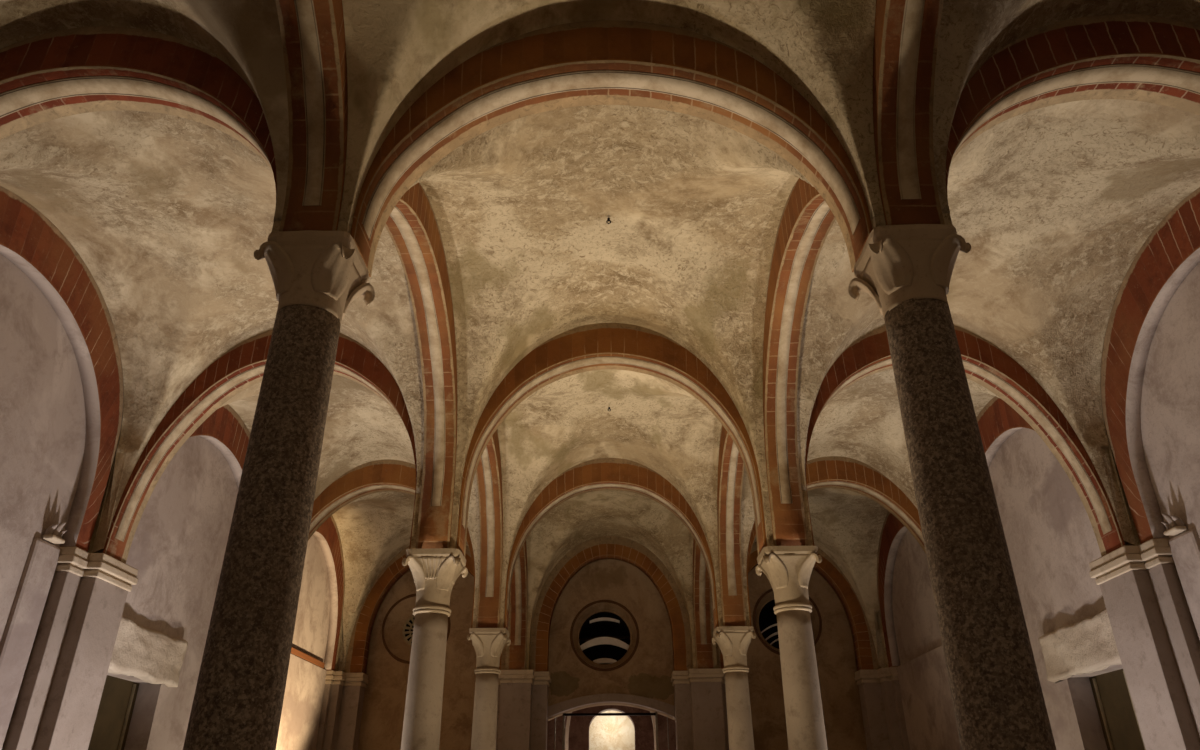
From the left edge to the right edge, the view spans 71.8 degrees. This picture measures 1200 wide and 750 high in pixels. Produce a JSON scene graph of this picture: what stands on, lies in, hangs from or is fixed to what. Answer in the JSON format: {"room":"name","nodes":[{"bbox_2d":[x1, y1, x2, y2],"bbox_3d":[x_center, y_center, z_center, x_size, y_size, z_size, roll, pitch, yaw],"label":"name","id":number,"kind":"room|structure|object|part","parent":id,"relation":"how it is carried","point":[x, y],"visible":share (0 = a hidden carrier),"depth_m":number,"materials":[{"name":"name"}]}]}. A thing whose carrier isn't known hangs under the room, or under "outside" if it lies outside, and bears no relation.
{"room":"church","nodes":[
{"label":"church","id":0,"kind":"room"},
{"bbox_2d":[0,254,344,749],"bbox_3d":[-4.684,1.168,5.478,0.450,6.000,19.100,-1,-27,0],"label":"wall","id":1,"kind":"structure","parent":0,"point":[178,547],"depth_m":8.01,"materials":[{"name":"grey paint"}]},
{"bbox_2d":[0,537,60,749],"bbox_3d":[-4.453,2.851,5.895,0.095,3.390,0.338,-1,-27,0],"label":"pilaster strip","id":2,"kind":"object","parent":1,"relation":"attached to","point":[25,615],"visible":0.9,"depth_m":6.35,"materials":[{"name":"grey paint"}]},
{"bbox_2d":[42,522,66,543],"bbox_3d":[-4.388,1.264,6.702,0.114,0.160,0.190,-1,-27,0],"label":"fragment","id":3,"kind":"object","parent":1,"relation":"attached to","point":[53,533],"visible":1,"depth_m":6.67,"materials":[{"name":"stone"}]},
{"bbox_2d":[0,186,123,551],"bbox_3d":[-4.400,-0.233,6.106,0.128,2.258,3.140,-1,-27,0],"label":"arch","id":4,"kind":"object","parent":1,"relation":"attached to","point":[29,239],"visible":0.92,"depth_m":6.97,"materials":[{"name":"red brick"}]},
{"bbox_2d":[2,547,137,749],"bbox_3d":[-4.311,3.117,6.421,0.315,3.400,0.900,-1,-27,0],"label":"wall pier","id":5,"kind":"object","parent":1,"relation":"attached to","point":[56,707],"visible":0.95,"depth_m":6.70,"materials":[{"name":"stone"}]},
{"bbox_2d":[88,675,139,749],"bbox_3d":[-4.654,3.978,7.234,0.070,2.620,1.240,-1,-27,0],"label":"door","id":6,"kind":"structure","parent":1,"relation":"in","point":[118,698],"depth_m":7.93,"materials":[{"name":"brown wood"}]},
{"bbox_2d":[108,617,187,686],"bbox_3d":[-4.372,2.688,8.005,0.096,0.493,1.552,-1,-27,0],"label":"stone lintel","id":7,"kind":"object","parent":1,"relation":"attached to","point":[151,656],"visible":0.72,"depth_m":7.99,"materials":[{"name":"beige stone"}]},
{"bbox_2d":[190,404,249,488],"bbox_3d":[-4.361,1.384,9.232,0.128,2.258,3.140,-1,-27,0],"label":"arch","id":8,"kind":"object","parent":1,"relation":"attached to","point":[224,428],"visible":0.26,"depth_m":9.66,"materials":[{"name":"red brick"}]},
{"bbox_2d":[276,654,326,749],"bbox_3d":[-4.381,5.504,11.037,0.110,3.400,2.950,-1,-27,0],"label":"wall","id":9,"kind":"structure","parent":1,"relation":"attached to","point":[305,683],"depth_m":12.02,"materials":[{"name":"grey paint"}]},
{"bbox_2d":[291,647,324,668],"bbox_3d":[-4.358,3.965,11.861,0.040,0.088,2.620,-1,-27,0],"label":"sill","id":10,"kind":"structure","parent":1,"relation":"attached to","point":[294,651],"depth_m":12.29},
{"bbox_2d":[313,515,344,670],"bbox_3d":[-4.322,3.001,12.359,0.128,2.258,3.140,-1,-27,0],"label":"arch","id":11,"kind":"object","parent":1,"relation":"attached to","point":[327,535],"visible":0.46,"depth_m":13.34,"materials":[{"name":"red brick"}]},
{"bbox_2d":[0,0,1199,670],"bbox_3d":[0.093,0.530,7.636,9.376,2.269,14.456,-1,-27,0],"label":"ceiling","id":12,"kind":"structure","parent":0,"point":[694,206],"depth_m":7.03,"materials":[{"name":"paint"}]},
{"bbox_2d":[579,635,629,641],"bbox_3d":[0.222,7.588,15.870,4.400,4.100,5.433,-1,-27,0],"label":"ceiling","id":13,"kind":"structure","parent":0,"point":[612,636],"depth_m":14.49,"materials":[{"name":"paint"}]},
{"bbox_2d":[339,0,883,226],"bbox_3d":[0.032,-2.190,3.020,2.718,1.617,3.379,-1,-27,0],"label":"ceiling","id":14,"kind":"structure","parent":0,"point":[396,50],"depth_m":4.34,"materials":[{"name":"paint"}]},
{"bbox_2d":[547,705,675,749],"bbox_3d":[0.254,8.794,18.529,4.800,4.400,0.400,-1,-27,0],"label":"wall","id":15,"kind":"structure","parent":0,"point":[579,726],"depth_m":18.75,"materials":[{"name":"paint"}]},
{"bbox_2d":[343,559,880,749],"bbox_3d":[0.184,5.381,13.672,10.600,6.000,0.500,-1,-27,0],"label":"wall","id":16,"kind":"structure","parent":0,"point":[648,672],"depth_m":13.66,"materials":[{"name":"brown paint"}]},
{"bbox_2d":[316,670,368,749],"bbox_3d":[-4.093,6.320,12.616,0.595,3.400,0.672,-1,-27,0],"label":"wall pier","id":17,"kind":"object","parent":16,"relation":"attached to","point":[343,697],"visible":0.94,"depth_m":13.06,"materials":[{"name":"stone"}]},
{"bbox_2d":[382,593,450,663],"bbox_3d":[-3.099,4.439,14.326,1.160,1.161,0.736,-1,-27,0],"label":"window","id":18,"kind":"structure","parent":16,"relation":"in","point":[398,623],"depth_m":14.10,"materials":[{"name":"brown paint"}]},
{"bbox_2d":[402,615,414,645],"bbox_3d":[-3.101,4.359,14.168,0.550,0.550,0.030,-1,-27,0],"label":"grille","id":19,"kind":"object","parent":18,"relation":"attached to","point":[405,618],"depth_m":14.17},
{"bbox_2d":[344,545,505,673],"bbox_3d":[-2.826,3.864,14.043,2.620,2.258,0.298,-1,-27,0],"label":"arch","id":20,"kind":"object","parent":16,"relation":"attached to","point":[359,645],"visible":0.39,"depth_m":13.88,"materials":[{"name":"brick"}]},
{"bbox_2d":[496,670,550,749],"bbox_3d":[-1.315,6.313,12.630,1.040,3.400,0.592,-1,-27,0],"label":"wall pier","id":21,"kind":"object","parent":16,"relation":"attached to","point":[522,709],"visible":0.77,"depth_m":12.99,"materials":[{"name":"stone"}]},
{"bbox_2d":[570,600,638,670],"bbox_3d":[0.082,4.538,14.263,1.164,1.163,0.786,-1,-27,0],"label":"window","id":22,"kind":"structure","parent":16,"relation":"in","point":[600,617],"depth_m":14.22,"materials":[{"name":"brown paint"}]},
{"bbox_2d":[530,536,691,671],"bbox_3d":[0.173,3.837,14.019,2.620,2.258,0.298,-1,-27,0],"label":"arch","id":23,"kind":"object","parent":16,"relation":"attached to","point":[623,549],"visible":0.99,"depth_m":13.99,"materials":[{"name":"brick"}]},
{"bbox_2d":[547,694,675,749],"bbox_3d":[0.190,6.625,12.910,2.360,3.090,0.390,-1,-27,0],"label":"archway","id":24,"kind":"structure","parent":16,"relation":"in","point":[665,729],"depth_m":13.43,"materials":[{"name":"wood"}]},
{"bbox_3d":[-0.728,6.877,12.986,0.240,2.720,0.015,-1,-27,0],"label":"glass pane","id":25,"kind":"part","parent":24,"relation":"part of","materials":[{"name":"brown"}]},
{"bbox_3d":[-0.588,6.811,13.021,0.040,2.870,0.040,-1,-27,0],"label":"post","id":26,"kind":"part","parent":24,"relation":"part of","materials":[{"name":"grey metal"}]},
{"bbox_3d":[0.932,6.797,13.009,0.040,2.870,0.040,-1,-27,0],"label":"post","id":27,"kind":"part","parent":24,"relation":"part of","materials":[{"name":"grey metal"}]},
{"bbox_3d":[1.092,6.861,12.971,0.280,2.720,0.015,-1,-27,0],"label":"glass pane","id":28,"kind":"part","parent":24,"relation":"part of","materials":[{"name":"brown"}]},
{"bbox_2d":[671,668,728,749],"bbox_3d":[1.684,6.286,12.606,1.040,3.400,0.592,-1,-27,0],"label":"wall pier","id":29,"kind":"object","parent":16,"relation":"attached to","point":[701,722],"visible":0.84,"depth_m":12.97,"materials":[{"name":"stone"}]},
{"bbox_2d":[752,589,821,654],"bbox_3d":[3.160,4.325,14.335,1.164,1.164,0.786,-1,-27,0],"label":"window","id":30,"kind":"structure","parent":16,"relation":"in","point":[764,618],"depth_m":14.23,"materials":[{"name":"brown paint"}]},
{"bbox_2d":[716,541,878,670],"bbox_3d":[3.173,3.810,13.995,2.620,2.258,0.298,-1,-27,0],"label":"arch","id":31,"kind":"object","parent":16,"relation":"attached to","point":[865,654],"visible":0.35,"depth_m":13.80,"materials":[{"name":"brick"}]},
{"bbox_2d":[855,667,909,749],"bbox_3d":[4.461,6.243,12.549,0.595,3.400,0.672,-1,-27,0],"label":"wall pier","id":32,"kind":"object","parent":16,"relation":"attached to","point":[884,723],"visible":0.91,"depth_m":12.98,"materials":[{"name":"stone"}]},
{"bbox_2d":[589,710,634,749],"bbox_3d":[0.272,9.707,19.859,2.800,4.000,0.200,-1,-27,0],"label":"wall","id":33,"kind":"structure","parent":0,"point":[605,732],"depth_m":20.24,"materials":[{"name":"beige paint"}]},
{"bbox_2d":[717,425,746,625],"bbox_3d":[1.613,1.330,9.185,0.280,2.258,3.140,-1,-27,0],"label":"arch","id":34,"kind":"object","parent":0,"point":[731,465],"visible":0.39,"depth_m":10.28,"materials":[{"name":"brick"}]},
{"bbox_2d":[877,262,1199,749],"bbox_3d":[4.846,1.082,5.403,0.450,6.000,19.100,-1,-27,0],"label":"wall","id":35,"kind":"structure","parent":0,"point":[1051,540],"depth_m":8.27,"materials":[{"name":"grey paint"}]},
{"bbox_2d":[877,511,907,666],"bbox_3d":[4.626,2.920,12.288,0.128,2.258,3.140,-1,-27,0],"label":"arch","id":36,"kind":"object","parent":35,"relation":"attached to","point":[893,531],"visible":0.5,"depth_m":13.27,"materials":[{"name":"red brick"}]},
{"bbox_2d":[897,645,960,749],"bbox_3d":[4.709,5.423,10.965,0.110,3.400,2.950,-1,-27,0],"label":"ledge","id":37,"kind":"object","parent":35,"relation":"attached to","point":[929,714],"visible":0.55,"depth_m":11.72,"materials":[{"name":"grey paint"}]},
{"bbox_2d":[977,396,1034,467],"bbox_3d":[4.587,1.303,9.161,0.128,2.258,3.140,-1,-27,0],"label":"arch","id":38,"kind":"object","parent":35,"relation":"attached to","point":[997,421],"visible":0.14,"depth_m":9.48,"materials":[{"name":"red brick"}]},
{"bbox_2d":[1039,609,1121,682],"bbox_3d":[4.602,2.597,7.937,0.095,0.485,1.558,-1,-27,0],"label":"stone lintel","id":39,"kind":"object","parent":35,"relation":"attached to","point":[1088,645],"visible":0.74,"depth_m":7.91,"materials":[{"name":"beige stone"}]},
{"bbox_2d":[1089,669,1145,749],"bbox_3d":[4.895,3.892,7.158,0.070,2.620,1.240,-1,-27,0],"label":"door","id":40,"kind":"structure","parent":35,"relation":"in","point":[1115,708],"depth_m":7.83,"materials":[{"name":"brown wood"}]},
{"bbox_2d":[1089,538,1199,749],"bbox_3d":[4.523,3.038,6.351,0.315,3.400,0.900,-1,-27,0],"label":"wall pier","id":41,"kind":"object","parent":35,"relation":"attached to","point":[1157,640],"visible":0.93,"depth_m":6.66,"materials":[{"name":"stone"}]},
{"bbox_2d":[1100,187,1199,543],"bbox_3d":[4.547,-0.314,6.035,0.128,2.258,3.140,-1,-27,0],"label":"arch","id":42,"kind":"object","parent":35,"relation":"attached to","point":[1171,251],"visible":0.98,"depth_m":6.96,"materials":[{"name":"red brick"}]},
{"bbox_2d":[1161,513,1186,535],"bbox_3d":[4.571,1.184,6.631,0.114,0.160,0.190,-1,-27,0],"label":"fragment","id":43,"kind":"object","parent":35,"relation":"attached to","point":[1175,525],"visible":1,"depth_m":6.59,"materials":[{"name":"stone"}]},
{"bbox_2d":[1168,529,1199,639],"bbox_3d":[4.652,2.769,5.823,0.095,3.390,0.338,-1,-27,0],"label":"pilaster strip","id":44,"kind":"object","parent":35,"relation":"attached to","point":[1185,547],"visible":0.98,"depth_m":6.46,"materials":[{"name":"grey paint"}]},
{"bbox_3d":[0.095,3.901,4.061,12.000,0.200,19.200,-1,-27,0],"label":"floor","id":45,"kind":"structure","parent":0,"visible":0},
{"bbox_2d":[183,230,374,749],"bbox_3d":[-1.435,1.171,3.361,0.642,4.020,0.642,-1,-27,0],"label":"granite column","id":46,"kind":"structure","parent":45,"relation":"on","point":[316,275],"depth_m":3.55,"materials":[{"name":"stone"}]},
{"bbox_2d":[0,26,276,195],"bbox_3d":[-2.945,-1.021,4.547,2.620,2.213,0.340,-1,-27,0],"label":"arch","id":47,"kind":"object","parent":46,"relation":"on","point":[46,77],"visible":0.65,"depth_m":4.79,"materials":[{"name":"red brick"}]},
{"bbox_2d":[275,0,347,230],"bbox_3d":[-1.467,-2.152,3.098,0.280,1.638,3.140,-1,-27,0],"label":"arch","id":48,"kind":"object","parent":46,"relation":"on","point":[312,31],"visible":1,"depth_m":4.20,"materials":[{"name":"brick"}]},
{"bbox_2d":[350,20,872,276],"bbox_3d":[0.053,-1.323,4.666,2.620,1.593,0.340,-1,-27,0],"label":"arch","id":49,"kind":"object","parent":46,"relation":"on","point":[602,62],"visible":0.98,"depth_m":4.71,"materials":[{"name":"brick"}]},
{"bbox_2d":[401,548,467,749],"bbox_3d":[-1.394,3.063,6.345,0.572,3.400,0.572,-1,-27,0],"label":"column","id":50,"kind":"structure","parent":45,"relation":"on","point":[435,572],"depth_m":6.70,"materials":[{"name":"stone"}]},
{"bbox_2d":[103,330,416,563],"bbox_3d":[-2.906,0.576,7.684,2.620,2.258,0.340,-1,-27,0],"label":"arch","id":51,"kind":"object","parent":50,"relation":"on","point":[241,367],"visible":0.8,"depth_m":7.75,"materials":[{"name":"red brick"}]},
{"bbox_2d":[385,183,456,548],"bbox_3d":[-1.426,-0.260,6.082,0.280,2.258,3.140,-1,-27,0],"label":"arch","id":52,"kind":"object","parent":50,"relation":"on","point":[412,225],"visible":0.68,"depth_m":7.05,"materials":[{"name":"brick"}]},
{"bbox_2d":[456,323,766,556],"bbox_3d":[0.093,0.549,7.660,2.620,2.258,0.340,-1,-27,0],"label":"arch","id":53,"kind":"object","parent":50,"relation":"on","point":[599,346],"visible":1,"depth_m":7.83,"materials":[{"name":"brick"}]},
{"bbox_2d":[467,628,510,749],"bbox_3d":[-1.355,4.680,9.471,0.572,3.400,0.572,-1,-27,0],"label":"column","id":54,"kind":"structure","parent":45,"relation":"on","point":[488,643],"depth_m":9.88,"materials":[{"name":"stone"}]},
{"bbox_2d":[308,460,474,627],"bbox_3d":[-2.867,2.193,10.810,2.620,2.258,0.340,-1,-27,0],"label":"arch","id":55,"kind":"object","parent":54,"relation":"on","point":[376,476],"visible":0.48,"depth_m":11.05,"materials":[{"name":"brick"}]},
{"bbox_2d":[476,429,502,627],"bbox_3d":[-1.387,1.357,9.209,0.280,2.258,3.140,-1,-27,0],"label":"arch","id":56,"kind":"object","parent":54,"relation":"on","point":[488,472],"visible":0.36,"depth_m":10.32,"materials":[{"name":"brick"}]},
{"bbox_2d":[508,541,527,669],"bbox_3d":[-1.348,2.974,12.335,0.280,2.258,3.140,-1,-27,0],"label":"arch","id":57,"kind":"object","parent":54,"relation":"on","point":[518,591],"visible":0.34,"depth_m":13.48,"materials":[{"name":"brick"}]},
{"bbox_2d":[504,458,718,631],"bbox_3d":[0.133,2.166,10.787,2.620,2.258,0.340,-1,-27,0],"label":"arch","id":58,"kind":"object","parent":54,"relation":"on","point":[600,474],"visible":1,"depth_m":10.97,"materials":[{"name":"brick"}]},
{"bbox_2d":[712,626,755,749],"bbox_3d":[1.645,4.653,9.448,0.572,3.400,0.572,-1,-27,0],"label":"column","id":59,"kind":"structure","parent":45,"relation":"on","point":[733,642],"depth_m":9.85,"materials":[{"name":"stone"}]},
{"bbox_2d":[693,538,713,668],"bbox_3d":[1.652,2.947,12.311,0.280,2.258,3.140,-1,-27,0],"label":"arch","id":60,"kind":"object","parent":59,"relation":"on","point":[702,623],"visible":0.32,"depth_m":13.46,"materials":[{"name":"brick"}]},
{"bbox_2d":[746,456,925,625],"bbox_3d":[3.132,2.139,10.763,2.620,2.258,0.340,-1,-27,0],"label":"arch","id":61,"kind":"object","parent":59,"relation":"on","point":[839,472],"visible":0.41,"depth_m":10.98,"materials":[{"name":"brick"}]},
{"bbox_2d":[756,546,827,749],"bbox_3d":[1.605,3.036,6.321,0.572,3.400,0.572,-1,-27,0],"label":"column","id":62,"kind":"structure","parent":45,"relation":"on","point":[788,569],"depth_m":6.67,"materials":[{"name":"stone"}]},
{"bbox_2d":[763,178,835,545],"bbox_3d":[1.573,-0.287,6.059,0.280,2.258,3.140,-1,-27,0],"label":"arch","id":63,"kind":"object","parent":62,"relation":"on","point":[806,221],"visible":0.66,"depth_m":7.02,"materials":[{"name":"brick"}]},
{"bbox_2d":[805,325,1124,555],"bbox_3d":[3.093,0.522,7.636,2.620,2.258,0.340,-1,-27,0],"label":"arch","id":64,"kind":"object","parent":62,"relation":"on","point":[985,364],"visible":0.68,"depth_m":7.70,"materials":[{"name":"red brick"}]},
{"bbox_2d":[848,224,1055,749],"bbox_3d":[1.565,1.144,3.337,0.642,4.020,0.642,-1,-27,0],"label":"granite column","id":65,"kind":"structure","parent":45,"relation":"on","point":[998,700],"depth_m":3.52,"materials":[{"name":"stone"}]},
{"bbox_2d":[873,0,944,224],"bbox_3d":[1.533,-2.179,3.074,0.280,1.638,3.140,-1,-27,0],"label":"arch","id":66,"kind":"object","parent":65,"relation":"on","point":[906,32],"visible":1,"depth_m":4.17,"materials":[{"name":"brick"}]},
{"bbox_2d":[945,14,1199,199],"bbox_3d":[3.054,-1.075,4.500,2.620,2.213,0.340,-1,-27,0],"label":"arch","id":67,"kind":"object","parent":65,"relation":"on","point":[1136,57],"visible":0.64,"depth_m":4.75,"materials":[{"name":"red brick"}]},
{"bbox_3d":[0.242,9.934,15.726,5.200,0.200,7.333,-1,-27,0],"label":"floor","id":68,"kind":"structure","parent":0,"visible":0},
{"bbox_2d":[565,711,655,749],"bbox_3d":[0.216,7.436,15.359,1.740,3.900,0.120,-1,-27,0],"label":"trim","id":69,"kind":"structure","parent":68,"relation":"on","point":[568,717],"depth_m":15.67,"materials":[{"name":"stone"}]}
]}

